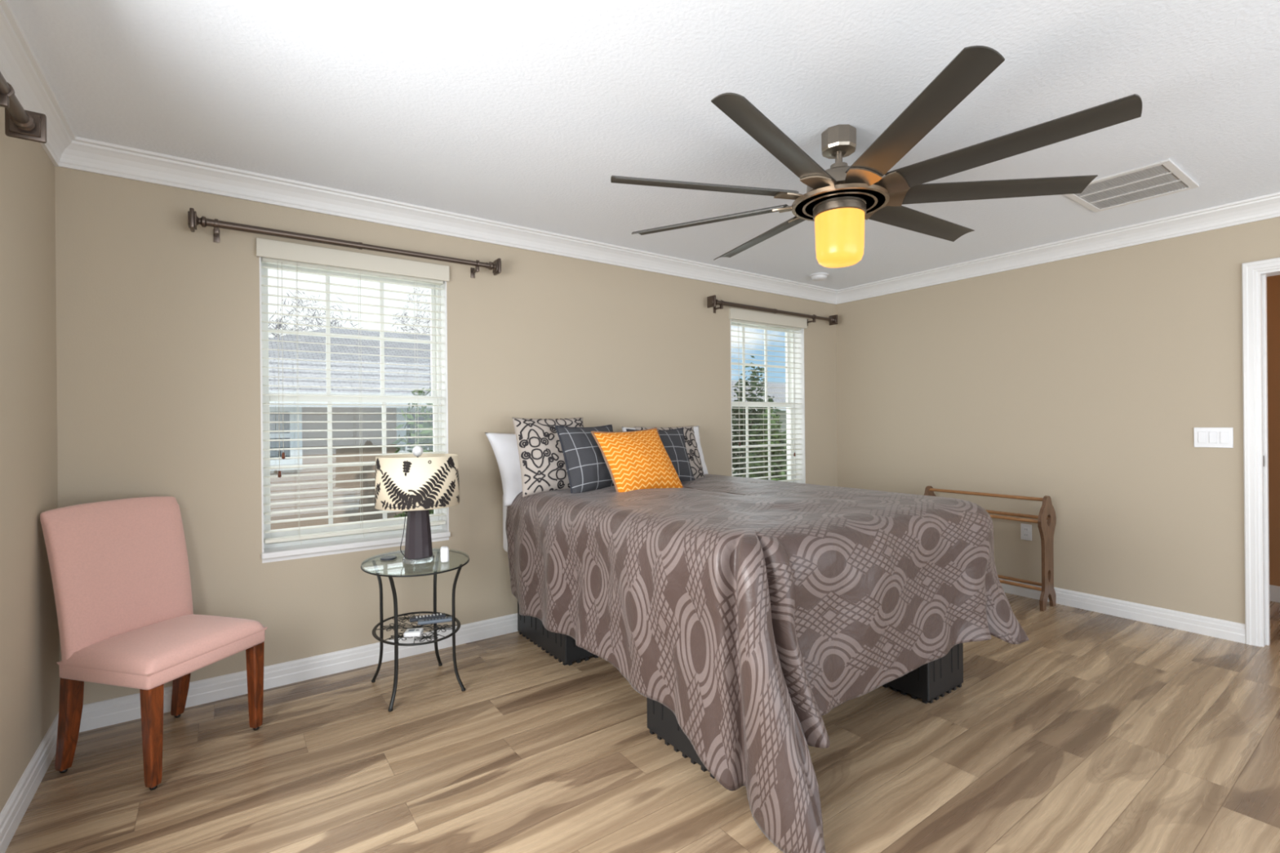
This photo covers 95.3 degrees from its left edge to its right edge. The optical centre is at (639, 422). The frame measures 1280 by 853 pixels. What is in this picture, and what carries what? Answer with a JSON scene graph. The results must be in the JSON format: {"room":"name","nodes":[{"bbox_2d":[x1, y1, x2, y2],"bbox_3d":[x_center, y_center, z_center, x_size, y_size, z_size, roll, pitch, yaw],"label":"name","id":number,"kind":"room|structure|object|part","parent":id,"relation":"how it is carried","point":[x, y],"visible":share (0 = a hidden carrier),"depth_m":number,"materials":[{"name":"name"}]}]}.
{"room":"bedroom","nodes":[
{"label":"bedroom","id":0,"kind":"room"},
{"bbox_2d":[0,106,59,813],"bbox_3d":[-0.992,0.048,0.305,0.150,2.456,5.050,-1,0,-36],"label":"wall","id":1,"kind":"structure","parent":0,"point":[29,648],"depth_m":2.02,"materials":[{"name":"paint"}]},
{"bbox_2d":[0,71,46,143],"bbox_3d":[-1.200,-0.876,0.820,0.134,0.108,2.232,-1,0,-36],"label":"curtain rod","id":2,"kind":"object","parent":1,"relation":"attached to","point":[20,123],"visible":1,"depth_m":1.70,"materials":[{"name":"brown metal"}]},
{"bbox_3d":[-1.180,-0.887,0.834,0.037,0.037,2.110,-1,0,-36],"label":"rod","id":3,"kind":"part","parent":2,"relation":"part of","materials":[{"name":"brown metal"}]},
{"bbox_2d":[0,711,58,852],"bbox_3d":[-0.913,1.222,0.353,0.016,0.106,5.050,-1,0,-36],"label":"baseboard","id":4,"kind":"structure","parent":1,"relation":"attached to","point":[13,811],"depth_m":1.95,"materials":[{"name":"white paint"}]},
{"bbox_2d":[0,0,75,166],"bbox_3d":[-0.911,-1.124,0.370,0.076,0.113,5.050,-1,0,-36],"label":"trim","id":5,"kind":"structure","parent":1,"relation":"attached to","point":[20,67],"depth_m":1.93,"materials":[{"name":"white paint"}]},
{"bbox_2d":[54,166,837,704],"bbox_3d":[-0.371,0.043,3.969,5.522,2.456,0.190,-1,0,-36],"label":"wall","id":6,"kind":"structure","parent":0,"point":[158,335],"depth_m":2.90,"materials":[{"name":"paint"}]},
{"bbox_2d":[79,613,518,732],"bbox_3d":[-0.268,1.216,3.909,5.202,0.106,0.016,-1,0,-36],"label":"baseboard","id":7,"kind":"structure","parent":6,"relation":"attached to","point":[95,715],"depth_m":2.88,"materials":[{"name":"white paint"}]},
{"bbox_2d":[187,208,501,278],"bbox_3d":[-1.427,-0.895,3.028,1.449,0.108,0.123,-1,0,-36],"label":"curtain rod","id":8,"kind":"object","parent":6,"relation":"attached to","point":[193,220],"visible":1,"depth_m":2.88,"materials":[{"name":"brown metal"}]},
{"bbox_3d":[-1.417,-0.906,3.013,1.327,0.037,0.037,-1,0,-36],"label":"rod","id":9,"kind":"part","parent":8,"relation":"part of","materials":[{"name":"brown metal"}]},
{"bbox_2d":[259,257,450,563],"bbox_3d":[-1.512,-0.087,3.141,0.903,1.526,0.212,-1,0,-36],"label":"window","id":10,"kind":"structure","parent":6,"relation":"in","point":[294,549],"depth_m":3.12,"materials":[{"name":"white plastic"}]},
{"bbox_3d":[-1.562,-0.469,3.206,0.855,0.720,0.026,-1,0,-36],"label":"sash","id":11,"kind":"part","parent":10,"relation":"part of","materials":[{"name":"white plastic"}]},
{"bbox_3d":[-1.537,0.228,3.180,0.855,0.757,0.026,-1,0,-36],"label":"sash","id":12,"kind":"part","parent":10,"relation":"part of","materials":[{"name":"white plastic"}]},
{"bbox_2d":[255,237,449,544],"bbox_3d":[-1.478,-0.137,3.090,0.919,1.495,0.098,-1,0,-36],"label":"window blind","id":13,"kind":"object","parent":10,"relation":"attached to","point":[270,251],"visible":0.89,"depth_m":3.03,"materials":[{"name":"white plastic"}]},
{"bbox_3d":[-1.775,-0.277,2.867,0.002,1.030,0.002,-1,0,-36],"label":"pull cord","id":14,"kind":"part","parent":13,"relation":"part of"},
{"bbox_3d":[-1.762,-0.322,2.877,0.002,0.940,0.002,-1,0,-36],"label":"pull cord","id":15,"kind":"part","parent":13,"relation":"part of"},
{"bbox_3d":[-1.483,0.579,3.109,0.875,0.018,0.050,-1,0,-36],"label":"rail","id":16,"kind":"part","parent":13,"relation":"part of","materials":[{"name":"white plastic"}]},
{"bbox_3d":[-1.511,0.666,3.150,0.897,0.020,0.191,-1,0,-36],"label":"sill","id":17,"kind":"part","parent":10,"relation":"part of","materials":[{"name":"white paint"}]},
{"bbox_3d":[-1.483,0.641,3.111,0.903,0.030,0.137,-1,0,-36],"label":"sill","id":18,"kind":"part","parent":10,"relation":"part of","materials":[{"name":"white paint"}]},
{"bbox_2d":[57,136,837,304],"bbox_3d":[-0.272,-1.130,3.884,5.202,0.113,0.076,-1,0,-36],"label":"trim","id":19,"kind":"structure","parent":6,"relation":"attached to","point":[82,154],"depth_m":3.09,"materials":[{"name":"white paint"}]},
{"bbox_2d":[729,319,805,484],"bbox_3d":[1.041,-0.111,4.966,0.908,1.526,0.212,-1,0,-36],"label":"window","id":20,"kind":"structure","parent":6,"relation":"in","point":[800,387],"depth_m":5.19,"materials":[{"name":"white plastic"}]},
{"bbox_3d":[0.991,-0.492,5.031,0.860,0.720,0.026,-1,0,-36],"label":"sash","id":21,"kind":"part","parent":20,"relation":"part of","materials":[{"name":"white plastic"}]},
{"bbox_3d":[1.016,0.204,5.005,0.860,0.757,0.026,-1,0,-36],"label":"sash","id":22,"kind":"part","parent":20,"relation":"part of","materials":[{"name":"white plastic"}]},
{"bbox_2d":[728,307,807,481],"bbox_3d":[1.074,-0.160,4.915,0.930,1.495,0.098,-1,0,-36],"label":"window blind","id":23,"kind":"object","parent":20,"relation":"attached to","point":[735,315],"visible":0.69,"depth_m":4.90,"materials":[{"name":"white plastic"}]},
{"bbox_3d":[0.799,-0.328,4.707,0.002,0.975,0.002,-1,0,-36],"label":"pull cord","id":24,"kind":"part","parent":23,"relation":"part of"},
{"bbox_3d":[1.345,-0.278,5.097,0.002,1.085,0.002,-1,0,-36],"label":"pull cord","id":25,"kind":"part","parent":23,"relation":"part of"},
{"bbox_2d":[706,294,837,325],"bbox_3d":[1.134,-0.907,4.859,1.512,0.108,0.123,-1,0,-36],"label":"curtain rod","id":26,"kind":"object","parent":6,"relation":"attached to","point":[712,301],"visible":1,"depth_m":4.71,"materials":[{"name":"brown metal"}]},
{"bbox_3d":[1.145,-0.918,4.844,1.390,0.037,0.037,-1,0,-36],"label":"rod","id":27,"kind":"part","parent":26,"relation":"part of","materials":[{"name":"brown metal"}]},
{"bbox_2d":[4,592,1279,852],"bbox_3d":[1.829,1.310,2.312,7.155,0.120,5.450,-1,0,-36],"label":"floor","id":28,"kind":"structure","parent":0,"point":[1094,732],"depth_m":2.15,"materials":[{"name":"brown wood"}]},
{"bbox_2d":[40,496,267,790],"bbox_3d":[-1.898,0.800,2.302,0.552,0.970,0.480,-1,0,14],"label":"accent chair","id":29,"kind":"object","parent":28,"relation":"on","point":[119,569],"visible":1,"depth_m":2.22,"materials":[{"name":"pink fabric"}]},
{"bbox_3d":[-2.096,1.101,2.144,0.088,0.344,0.052,-1,0,14],"label":"leg","id":30,"kind":"part","parent":29,"relation":"part of","materials":[{"name":"brown wood"}]},
{"bbox_3d":[-2.076,0.624,2.348,0.188,0.615,0.480,-1,0,14],"label":"backrest","id":31,"kind":"part","parent":29,"relation":"part of","materials":[{"name":"pink fabric"}]},
{"bbox_3d":[-1.708,1.097,2.044,0.051,0.344,0.051,-1,0,14],"label":"leg","id":32,"kind":"part","parent":29,"relation":"part of","materials":[{"name":"brown wood"}]},
{"bbox_3d":[-1.842,0.843,2.288,0.436,0.066,0.476,-1,0,14],"label":"seat","id":33,"kind":"part","parent":29,"relation":"part of","materials":[{"name":"pink fabric"}]},
{"bbox_3d":[-1.995,1.100,2.538,0.088,0.344,0.052,-1,0,14],"label":"leg","id":34,"kind":"part","parent":29,"relation":"part of","materials":[{"name":"brown wood"}]},
{"bbox_3d":[-1.607,1.096,2.438,0.051,0.344,0.051,-1,0,14],"label":"leg","id":35,"kind":"part","parent":29,"relation":"part of","materials":[{"name":"brown wood"}]},
{"bbox_2d":[360,549,469,711],"bbox_3d":[-1.079,0.971,2.824,0.485,0.612,0.565,-1,0,-36],"label":"side table","id":36,"kind":"object","parent":28,"relation":"on","point":[396,625],"visible":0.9,"depth_m":2.77,"materials":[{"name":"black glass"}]},
{"bbox_3d":[-1.293,0.976,2.872,0.059,0.596,0.022,-1,0,2],"label":"leg","id":37,"kind":"part","parent":36,"relation":"part of","materials":[{"name":"black metal"}]},
{"bbox_2d":[380,555,396,560],"bbox_3d":[-1.226,0.662,2.844,0.076,0.009,0.076,-1,0,-36],"label":"pad","id":38,"kind":"object","parent":36,"relation":"on","point":[385,557],"visible":1,"depth_m":2.83,"materials":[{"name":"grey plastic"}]},
{"bbox_3d":[-1.103,0.974,2.605,0.022,0.596,0.059,-1,0,17],"label":"leg","id":39,"kind":"part","parent":36,"relation":"part of","materials":[{"name":"black metal"}]},
{"bbox_2d":[403,627,423,637],"bbox_3d":[-1.049,0.974,2.704,0.076,0.021,0.066,-1,0,-8],"label":"thermometer","id":40,"kind":"object","parent":36,"relation":"on","point":[417,632],"visible":1,"depth_m":2.68,"materials":[{"name":"white plastic"}]},
{"bbox_2d":[374,445,459,564],"bbox_3d":[-1.065,0.389,2.801,0.381,0.552,0.381,-1,0,-36],"label":"table lamp","id":41,"kind":"object","parent":36,"relation":"on","point":[415,483],"visible":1,"depth_m":2.67,"materials":[{"name":"white fabric"}]},
{"bbox_3d":[-1.135,0.530,2.798,0.030,0.249,0.039,-1,0,-28],"label":"power cord","id":42,"kind":"part","parent":41,"relation":"part of","materials":[{"name":"plastic"}]},
{"bbox_3d":[-1.066,0.278,2.801,0.381,0.237,0.381,-1,0,-36],"label":"lamp shade","id":43,"kind":"part","parent":41,"relation":"part of","materials":[{"name":"beige fabric"}]},
{"bbox_2d":[409,613,445,622],"bbox_3d":[-1.061,0.975,2.917,0.170,0.019,0.042,-1,0,-24],"label":"remote control","id":44,"kind":"object","parent":36,"relation":"on","point":[415,619],"visible":0.94,"depth_m":2.90,"materials":[{"name":"grey plastic"}]},
{"bbox_2d":[417,616,452,625],"bbox_3d":[-1.007,0.975,2.869,0.160,0.019,0.042,-1,0,-20],"label":"remote control","id":45,"kind":"object","parent":36,"relation":"on","point":[447,619],"visible":1,"depth_m":2.86,"materials":[{"name":"grey plastic"}]},
{"bbox_3d":[-1.056,0.974,3.042,0.022,0.596,0.059,-1,0,17],"label":"leg","id":46,"kind":"part","parent":36,"relation":"part of","materials":[{"name":"black metal"}]},
{"bbox_2d":[440,546,448,562],"bbox_3d":[-0.928,0.628,2.773,0.038,0.072,0.050,-1,0,-21],"label":"diffuser","id":47,"kind":"object","parent":36,"relation":"on","point":[444,550],"visible":1,"depth_m":2.75,"materials":[{"name":"white plastic"}]},
{"bbox_3d":[-0.865,0.972,2.775,0.059,0.596,0.022,-1,0,2],"label":"leg","id":48,"kind":"part","parent":36,"relation":"part of","materials":[{"name":"black metal"}]},
{"bbox_2d":[502,494,963,778],"bbox_3d":[0.372,0.833,3.147,1.548,0.862,1.960,-1,0,-36],"label":"bed","id":49,"kind":"object","parent":28,"relation":"on","point":[929,682],"visible":0.2,"depth_m":2.67,"materials":[{"name":"black plastic"}]},
{"bbox_2d":[484,432,522,506],"bbox_3d":[-0.548,0.269,3.564,0.788,0.427,0.214,-1,0,-30],"label":"pillow","id":50,"kind":"object","parent":49,"relation":"on","point":[504,446],"visible":0.19,"depth_m":3.38,"materials":[{"name":"white fabric"}]},
{"bbox_2d":[621,426,708,474],"bbox_3d":[0.189,0.232,4.085,0.748,0.408,0.203,-1,0,-38],"label":"pillow","id":51,"kind":"object","parent":49,"relation":"on","point":[695,428],"visible":0.06,"depth_m":4.22,"materials":[{"name":"white fabric"}]},
{"bbox_2d":[505,474,1029,852],"bbox_3d":[0.562,0.803,3.034,1.844,0.905,2.205,-1,0,-36],"label":"comforter","id":52,"kind":"object","parent":49,"relation":"on","point":[751,610],"visible":0.95,"depth_m":2.19,"materials":[{"name":"brown fabric"}]},
{"bbox_2d":[511,417,583,497],"bbox_3d":[-0.493,0.190,3.383,0.466,0.440,0.212,-1,0,-33],"label":"throw pillow","id":53,"kind":"object","parent":52,"relation":"on","point":[541,459],"visible":0.65,"depth_m":3.28,"materials":[{"name":"beige fabric"}]},
{"bbox_2d":[555,424,614,493],"bbox_3d":[-0.264,0.211,3.328,0.214,0.392,0.427,-1,0,44],"label":"plaid pillow","id":54,"kind":"object","parent":52,"relation":"on","point":[587,469],"visible":0.62,"depth_m":3.22,"materials":[{"name":"fabric"}]},
{"bbox_2d":[591,427,684,492],"bbox_3d":[0.000,0.225,3.299,0.498,0.384,0.267,-1,0,-39],"label":"accent pillow","id":55,"kind":"object","parent":52,"relation":"on","point":[637,460],"visible":0.84,"depth_m":3.21,"materials":[{"name":"orange cotton fabric with white chevron print"}]},
{"bbox_2d":[626,427,694,481],"bbox_3d":[0.141,0.223,3.623,0.427,0.369,0.206,-1,0,-32],"label":"plaid pillow","id":56,"kind":"object","parent":52,"relation":"on","point":[673,441],"visible":0.3,"depth_m":3.62,"materials":[{"name":"fabric"}]},
{"bbox_2d":[634,426,704,478],"bbox_3d":[0.212,0.223,3.873,0.486,0.395,0.214,-1,0,-30],"label":"throw pillow","id":57,"kind":"object","parent":52,"relation":"on","point":[691,443],"visible":0.2,"depth_m":3.91,"materials":[{"name":"beige fabric"}]},
{"bbox_2d":[923,485,1056,611],"bbox_3d":[2.491,0.869,4.227,0.247,0.751,0.820,-1,0,-36],"label":"rack","id":58,"kind":"object","parent":28,"relation":"on","point":[1046,530],"visible":0.61,"depth_m":3.92,"materials":[{"name":"brown wood"}]},
{"bbox_3d":[2.258,0.871,4.553,0.247,0.751,0.020,-1,0,-36],"label":"panel","id":59,"kind":"part","parent":58,"relation":"part of","materials":[{"name":"brown wood"}]},
{"bbox_3d":[2.488,0.522,4.227,0.023,0.022,0.782,-1,0,-36],"label":"rail","id":60,"kind":"part","parent":58,"relation":"part of","materials":[{"name":"brown wood"}]},
{"bbox_3d":[2.409,0.660,4.170,0.023,0.022,0.782,-1,0,-36],"label":"rail","id":61,"kind":"part","parent":58,"relation":"part of","materials":[{"name":"brown wood"}]},
{"bbox_3d":[2.569,0.658,4.284,0.023,0.022,0.782,-1,0,-36],"label":"rail","id":62,"kind":"part","parent":58,"relation":"part of","materials":[{"name":"brown wood"}]},
{"bbox_3d":[2.544,1.111,4.263,0.023,0.022,0.782,-1,0,-36],"label":"rail","id":63,"kind":"part","parent":58,"relation":"part of","materials":[{"name":"brown wood"}]},
{"bbox_3d":[2.443,1.112,4.191,0.023,0.022,0.782,-1,0,-36],"label":"rail","id":64,"kind":"part","parent":58,"relation":"part of","materials":[{"name":"brown wood"}]},
{"bbox_3d":[2.724,0.866,3.902,0.247,0.751,0.020,-1,0,-36],"label":"panel","id":65,"kind":"part","parent":58,"relation":"part of","materials":[{"name":"brown wood"}]},
{"bbox_2d":[7,0,1279,289],"bbox_3d":[1.141,-1.260,1.838,5.522,0.120,5.450,-1,0,-36],"label":"ceiling","id":66,"kind":"structure","parent":0,"point":[520,113],"depth_m":2.13,"materials":[{"name":"white paint"}]},
{"bbox_2d":[809,272,828,280],"bbox_3d":[1.463,-1.182,4.766,0.150,0.042,0.150,-1,0,-36],"label":"smoke detector","id":67,"kind":"object","parent":66,"relation":"attached to","point":[818,276],"visible":1,"depth_m":4.72,"materials":[{"name":"white plastic"}]},
{"bbox_3d":[1.462,-1.196,4.766,0.150,0.014,0.150,-1,0,-36],"label":"mounting plate","id":68,"kind":"part","parent":67,"relation":"part of","materials":[{"name":"white plastic"}]},
{"bbox_2d":[610,45,1142,267],"bbox_3d":[0.839,-0.925,2.412,1.871,0.544,1.880,-1,0,-36],"label":"ceiling fan","id":69,"kind":"object","parent":66,"relation":"hanging from","point":[839,198],"visible":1,"depth_m":2.22,"materials":[{"name":"brown wood"}]},
{"bbox_3d":[0.252,-0.923,2.280,0.738,0.016,0.128,-1,14,-13],"label":"blade","id":70,"kind":"part","parent":69,"relation":"part of","materials":[{"name":"brown wood"}]},
{"bbox_3d":[0.303,-0.924,2.676,0.738,0.016,0.128,-1,14,27],"label":"blade","id":71,"kind":"part","parent":69,"relation":"part of","materials":[{"name":"brown wood"}]},
{"bbox_3d":[0.597,-0.926,2.947,0.128,0.016,0.738,-16,6,-22],"label":"blade","id":72,"kind":"part","parent":69,"relation":"part of","materials":[{"name":"brown wood"}]},
{"bbox_3d":[0.468,-0.925,1.944,0.128,0.016,0.738,17,10,36],"label":"blade","id":73,"kind":"part","parent":69,"relation":"part of","materials":[{"name":"brown wood"}]},
{"bbox_3d":[0.824,-0.753,2.408,0.195,0.200,0.195,-1,0,-36],"label":"lamp shade","id":74,"kind":"part","parent":69,"relation":"part of","materials":[{"name":"yellow glass"}]},
{"bbox_3d":[1.313,-0.933,2.724,0.738,0.016,0.128,-1,-14,-33],"label":"blade","id":75,"kind":"part","parent":69,"relation":"part of","materials":[{"name":"brown wood"}]},
{"bbox_3d":[0.850,-0.929,1.825,0.128,0.016,0.738,13,-1,-2],"label":"blade","id":76,"kind":"part","parent":69,"relation":"part of","materials":[{"name":"brown wood"}]},
{"bbox_3d":[1.401,-0.934,2.334,0.738,0.016,0.128,-1,-14,7],"label":"blade","id":77,"kind":"part","parent":69,"relation":"part of","materials":[{"name":"brown wood"}]},
{"bbox_3d":[1.218,-0.932,1.979,0.128,0.016,0.738,18,-13,-41],"label":"blade","id":78,"kind":"part","parent":69,"relation":"part of","materials":[{"name":"brown wood"}]},
{"bbox_2d":[1063,158,1199,212],"bbox_3d":[2.523,-1.208,3.016,0.540,0.010,0.440,-1,0,-36],"label":"ceiling vent","id":79,"kind":"object","parent":66,"relation":"in","point":[1164,177],"visible":0.82,"depth_m":2.99,"materials":[{"name":"white metal"}]},
{"bbox_2d":[835,217,1279,623],"bbox_3d":[3.350,0.008,3.408,0.120,2.456,5.050,-1,0,-36],"label":"wall","id":80,"kind":"structure","parent":0,"point":[1084,383],"depth_m":3.86,"materials":[{"name":"paint"}]},
{"bbox_2d":[1020,523,1031,541],"bbox_3d":[2.747,0.781,4.151,0.009,0.114,0.070,-1,0,-36],"label":"wall outlet","id":81,"kind":"object","parent":80,"relation":"attached to","point":[1025,529],"visible":1,"depth_m":4.15,"materials":[{"name":"white plastic"}]},
{"bbox_2d":[1022,527,1028,531],"bbox_3d":[2.745,0.761,4.150,0.005,0.028,0.034,-1,0,-36],"label":"receptacle","id":82,"kind":"object","parent":81,"relation":"attached to","point":[1024,529],"depth_m":4.15,"materials":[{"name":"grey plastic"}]},
{"bbox_2d":[1022,533,1028,537],"bbox_3d":[2.745,0.801,4.150,0.005,0.028,0.034,-1,0,-36],"label":"receptacle","id":83,"kind":"object","parent":81,"relation":"attached to","point":[1024,535],"depth_m":4.15,"materials":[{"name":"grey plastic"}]},
{"bbox_2d":[835,191,1279,304],"bbox_3d":[3.259,-1.163,3.351,0.076,0.113,5.050,-1,0,-36],"label":"trim","id":84,"kind":"structure","parent":80,"relation":"attached to","point":[1266,206],"depth_m":3.82,"materials":[{"name":"white paint"}]},
{"bbox_2d":[998,577,1244,643],"bbox_3d":[2.610,1.190,4.342,0.016,0.106,2.658,-1,0,-36],"label":"baseboard","id":85,"kind":"structure","parent":80,"relation":"attached to","point":[1193,623],"depth_m":3.62,"materials":[{"name":"white paint"}]},
{"bbox_2d":[1193,427,1233,448],"bbox_3d":[3.303,0.088,3.363,0.009,0.116,0.164,-1,0,-36],"label":"light switch","id":86,"kind":"object","parent":80,"relation":"attached to","point":[1220,437],"visible":1,"depth_m":3.36,"materials":[{"name":"white plastic"}]},
{"bbox_2d":[1241,257,1279,647],"bbox_3d":[3.703,0.172,2.904,0.143,2.122,0.964,-1,0,-36],"label":"door frame","id":87,"kind":"structure","parent":80,"relation":"in","point":[1255,274],"depth_m":3.23,"materials":[{"name":"white paint"}]},
{"bbox_2d":[1266,275,1279,586],"bbox_3d":[4.575,-0.004,3.762,0.120,2.456,3.200,-1,0,-36],"label":"wall","id":88,"kind":"structure","parent":0,"point":[1273,282],"depth_m":3.99,"materials":[{"name":"paint"}]},
{"bbox_2d":[1269,584,1279,602],"bbox_3d":[4.642,1.169,3.568,0.016,0.110,2.580,-1,0,-36],"label":"baseboard","id":89,"kind":"structure","parent":88,"relation":"attached to","point":[1274,590],"depth_m":3.98,"materials":[{"name":"white paint"}]},
{"label":"outside","id":90,"kind":"structure","parent":0,"visible":0},
{"bbox_3d":[-19.139,4.695,44.031,100.000,0.100,86.050,-1,0,-36],"label":"lawn","id":91,"kind":"structure","parent":90,"visible":0},
{"bbox_2d":[268,289,362,337],"bbox_3d":[-9.223,0.415,16.056,3.099,8.286,3.144,-1,0,14],"label":"tree","id":92,"kind":"object","parent":91,"relation":"on","point":[277,326],"visible":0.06,"depth_m":16.01,"materials":[{"name":"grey plant"}]},
{"bbox_2d":[268,328,433,529],"bbox_3d":[-4.926,1.388,11.208,8.800,6.250,7.020,-1,0,-36],"label":"house","id":93,"kind":"structure","parent":91,"relation":"on","point":[272,344],"depth_m":8.19,"materials":[{"name":"paint"}]},
{"bbox_3d":[-4.896,0.177,7.556,0.620,0.630,0.030,-1,0,-36],"label":"pane","id":94,"kind":"part","parent":93,"relation":"part of","materials":[{"name":"clear glass"}]},
{"bbox_3d":[-3.115,0.111,8.830,0.800,0.530,0.030,-1,0,-36],"label":"pane","id":95,"kind":"part","parent":93,"relation":"part of","materials":[{"name":"clear glass"}]},
{"bbox_2d":[391,287,430,335],"bbox_3d":[-6.071,-0.006,18.730,4.762,9.070,4.858,-1,0,12],"label":"tree","id":96,"kind":"object","parent":91,"relation":"on","point":[418,315],"visible":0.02,"depth_m":18.12,"materials":[{"name":"green plant"}]},
{"bbox_2d":[391,387,433,517],"bbox_3d":[-2.809,2.012,7.822,0.984,4.972,0.960,-1,0,-3],"label":"tree","id":97,"kind":"object","parent":91,"relation":"on","point":[425,424],"visible":0.07,"depth_m":7.72,"materials":[{"name":"green plant"}]},
{"bbox_2d":[731,355,780,477],"bbox_3d":[2.437,1.492,12.704,1.254,5.916,1.243,-1,0,0],"label":"tree","id":98,"kind":"object","parent":91,"relation":"on","point":[753,396],"visible":0.31,"depth_m":12.55,"materials":[{"name":"green plant"}]},
{"bbox_2d":[731,381,786,476],"bbox_3d":[5.161,1.444,22.720,14.200,5.950,8.020,-1,0,-36],"label":"house","id":99,"kind":"structure","parent":91,"relation":"on","point":[777,388],"depth_m":18.59,"materials":[{"name":"paint"}]},
{"bbox_2d":[742,408,786,480],"bbox_3d":[2.585,2.067,11.193,1.344,4.762,1.266,-1,0,-36],"label":"tree","id":100,"kind":"object","parent":91,"relation":"on","point":[772,421],"visible":0.18,"depth_m":11.03,"materials":[{"name":"green plant"}]}
]}

